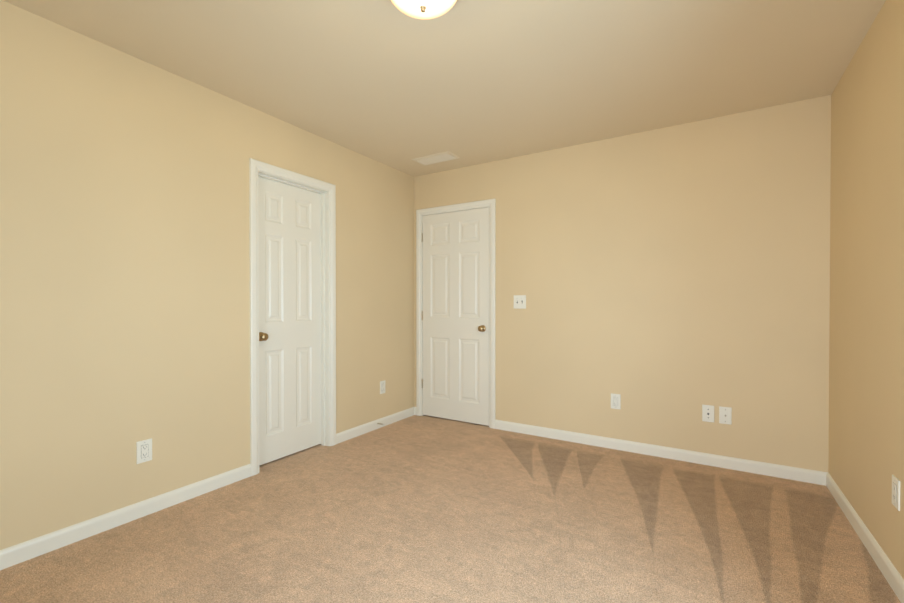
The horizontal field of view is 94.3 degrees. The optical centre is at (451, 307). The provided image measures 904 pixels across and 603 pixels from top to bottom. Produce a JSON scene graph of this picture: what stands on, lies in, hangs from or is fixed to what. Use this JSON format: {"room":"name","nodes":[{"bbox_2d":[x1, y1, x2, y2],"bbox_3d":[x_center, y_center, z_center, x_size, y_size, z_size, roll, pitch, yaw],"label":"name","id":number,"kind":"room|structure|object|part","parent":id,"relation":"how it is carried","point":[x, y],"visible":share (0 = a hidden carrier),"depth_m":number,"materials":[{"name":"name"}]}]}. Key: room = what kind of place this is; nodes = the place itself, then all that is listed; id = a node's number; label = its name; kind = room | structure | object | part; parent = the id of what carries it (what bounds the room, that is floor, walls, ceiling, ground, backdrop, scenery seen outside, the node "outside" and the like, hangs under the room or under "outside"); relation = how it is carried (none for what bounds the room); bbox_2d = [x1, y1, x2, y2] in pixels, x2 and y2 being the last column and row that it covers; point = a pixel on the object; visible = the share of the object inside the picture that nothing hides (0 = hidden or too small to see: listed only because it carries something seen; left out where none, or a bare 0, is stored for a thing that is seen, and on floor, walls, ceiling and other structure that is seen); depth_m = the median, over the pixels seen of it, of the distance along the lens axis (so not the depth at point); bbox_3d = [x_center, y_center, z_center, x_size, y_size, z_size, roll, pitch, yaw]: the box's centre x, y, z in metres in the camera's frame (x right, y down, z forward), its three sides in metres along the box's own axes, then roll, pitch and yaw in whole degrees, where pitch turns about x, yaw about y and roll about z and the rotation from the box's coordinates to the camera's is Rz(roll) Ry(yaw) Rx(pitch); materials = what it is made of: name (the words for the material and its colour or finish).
{"room":"empty bedroom","nodes":[
{"label":"empty bedroom","id":0,"kind":"room"},
{"bbox_2d":[0,0,413,549],"bbox_3d":[-1.544,-0.105,2.624,0.115,2.480,4.430,0,1,32],"label":"wall","id":1,"kind":"structure","parent":0,"point":[124,266],"depth_m":2.27,"materials":[{"name":"beige paint"}]},
{"bbox_2d":[0,464,251,569],"bbox_3d":[-1.971,1.100,1.816,0.014,0.082,2.360,0,1,32],"label":"baseboard","id":2,"kind":"structure","parent":1,"relation":"attached to","point":[33,548],"depth_m":2.16,"materials":[{"name":"white wood"}]},
{"bbox_2d":[136,438,151,463],"bbox_3d":[-1.680,0.786,2.292,0.007,0.120,0.074,0,1,32],"label":"electrical outlet","id":3,"kind":"object","parent":1,"relation":"attached to","point":[143,450],"visible":1,"depth_m":2.29,"materials":[{"name":"white plastic"}]},
{"bbox_2d":[258,176,320,465],"bbox_3d":[-1.216,0.094,3.170,0.100,2.050,0.610,0,1,32],"label":"closet door","id":4,"kind":"structure","parent":1,"relation":"in","point":[289,319],"depth_m":3.17,"materials":[{"name":"white paint"}]},
{"bbox_3d":[-1.329,0.207,2.954,0.065,0.065,0.065,0,1,32],"label":"knob","id":5,"kind":"part","parent":4,"relation":"part of","materials":[{"name":"gold metal"}]},
{"bbox_2d":[249,158,335,475],"bbox_3d":[-1.211,0.089,3.166,0.115,2.083,0.652,0,1,32],"label":"door frame","id":6,"kind":"structure","parent":1,"relation":"attached to","point":[324,317],"depth_m":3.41,"materials":[{"name":"white wood"}]},
{"bbox_2d":[336,407,414,443],"bbox_3d":[-0.674,1.083,3.924,0.014,0.082,1.090,0,1,32],"label":"baseboard","id":7,"kind":"structure","parent":1,"relation":"attached to","point":[345,435],"depth_m":3.83,"materials":[{"name":"white wood"}]},
{"bbox_2d":[380,380,384,393],"bbox_3d":[-0.653,0.754,3.961,0.007,0.120,0.074,0,1,32],"label":"electrical outlet","id":8,"kind":"object","parent":1,"relation":"attached to","point":[382,387],"visible":1,"depth_m":3.95,"materials":[{"name":"white plastic"}]},
{"bbox_2d":[3,0,885,176],"bbox_3d":[-0.098,-1.388,1.724,3.510,0.100,4.430,0,1,32],"label":"ceiling","id":9,"kind":"structure","parent":0,"point":[467,82],"depth_m":2.28,"materials":[{"name":"paint"}]},
{"bbox_2d":[391,0,456,19],"bbox_3d":[-0.116,-1.260,1.677,0.350,0.155,0.350,0,1,32],"label":"ceiling lamp","id":10,"kind":"object","parent":9,"relation":"attached to","point":[424,9],"visible":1,"depth_m":1.69,"materials":[{"name":"white glass"}]},
{"bbox_2d":[412,151,459,165],"bbox_3d":[-0.147,-1.351,3.821,0.400,0.013,0.200,0,1,32],"label":"ceiling vent","id":11,"kind":"object","parent":9,"relation":"in","point":[436,158],"visible":1,"depth_m":3.80,"materials":[{"name":"beige metal"}]},
{"bbox_2d":[0,415,900,602],"bbox_3d":[-0.098,1.182,1.744,3.510,0.080,4.430,0,1,32],"label":"floor","id":12,"kind":"structure","parent":0,"point":[421,509],"depth_m":2.09,"materials":[{"name":"carpet"}]},
{"bbox_2d":[414,95,830,471],"bbox_3d":[1.033,-0.112,3.572,3.280,2.480,0.115,0,1,32],"label":"wall","id":13,"kind":"structure","parent":0,"point":[668,282],"depth_m":3.12,"materials":[{"name":"beige paint"}]},
{"bbox_2d":[421,207,488,425],"bbox_3d":[0.009,0.086,4.119,0.771,2.050,0.100,0,1,32],"label":"entry door","id":14,"kind":"structure","parent":13,"relation":"in","point":[455,319],"depth_m":4.11,"materials":[{"name":"white paint"}]},
{"bbox_3d":[0.276,0.200,3.935,0.065,0.065,0.065,0,1,32],"label":"knob","id":15,"kind":"part","parent":14,"relation":"part of","materials":[{"name":"gold metal"}]},
{"bbox_2d":[416,198,495,428],"bbox_3d":[0.046,0.057,4.170,0.902,2.132,0.132,0,1,32],"label":"door frame","id":16,"kind":"structure","parent":13,"relation":"attached to","point":[491,203],"depth_m":4.02,"materials":[{"name":"white wood"}]},
{"bbox_2d":[514,295,525,308],"bbox_3d":[0.605,-0.049,3.758,0.118,0.120,0.017,0,1,32],"label":"light switch","id":17,"kind":"object","parent":13,"relation":"attached to","point":[519,301],"visible":1,"depth_m":3.76,"materials":[{"name":"white plastic"}]},
{"bbox_2d":[611,393,620,409],"bbox_3d":[1.303,0.749,3.341,0.074,0.120,0.007,0,1,32],"label":"electrical outlet","id":18,"kind":"object","parent":13,"relation":"attached to","point":[615,401],"visible":1,"depth_m":3.33,"materials":[{"name":"white plastic"}]},
{"bbox_2d":[495,419,827,485],"bbox_3d":[1.399,1.089,3.281,2.342,0.082,0.014,0,1,32],"label":"baseboard","id":19,"kind":"structure","parent":13,"relation":"attached to","point":[781,471],"depth_m":3.11,"materials":[{"name":"white wood"}]},
{"bbox_2d":[702,404,713,421],"bbox_3d":[1.839,0.762,3.010,0.074,0.120,0.008,0,1,32],"label":"outlet","id":20,"kind":"object","parent":13,"relation":"attached to","point":[707,413],"visible":1,"depth_m":3.01,"materials":[{"name":"white plastic"}]},
{"bbox_2d":[719,406,731,424],"bbox_3d":[1.925,0.762,2.953,0.074,0.120,0.016,0,1,32],"label":"outlet","id":21,"kind":"object","parent":13,"relation":"attached to","point":[725,415],"visible":1,"depth_m":2.95,"materials":[{"name":"white plastic"}]},
{"bbox_2d":[828,0,903,578],"bbox_3d":[1.348,-0.091,0.845,0.115,2.480,4.430,0,1,32],"label":"wall","id":22,"kind":"structure","parent":0,"point":[866,397],"depth_m":1.99,"materials":[{"name":"beige paint"}]},
{"bbox_2d":[826,473,903,602],"bbox_3d":[1.293,1.108,0.888,0.014,0.082,4.200,0,1,32],"label":"baseboard","id":23,"kind":"structure","parent":22,"relation":"attached to","point":[890,572],"depth_m":1.94,"materials":[{"name":"white wood"}]},
{"bbox_2d":[892,475,899,510],"bbox_3d":[1.799,0.750,1.701,0.007,0.120,0.074,0,1,32],"label":"electrical outlet","id":24,"kind":"object","parent":22,"relation":"attached to","point":[895,492],"visible":1,"depth_m":1.69,"materials":[{"name":"white plastic"}]}
]}

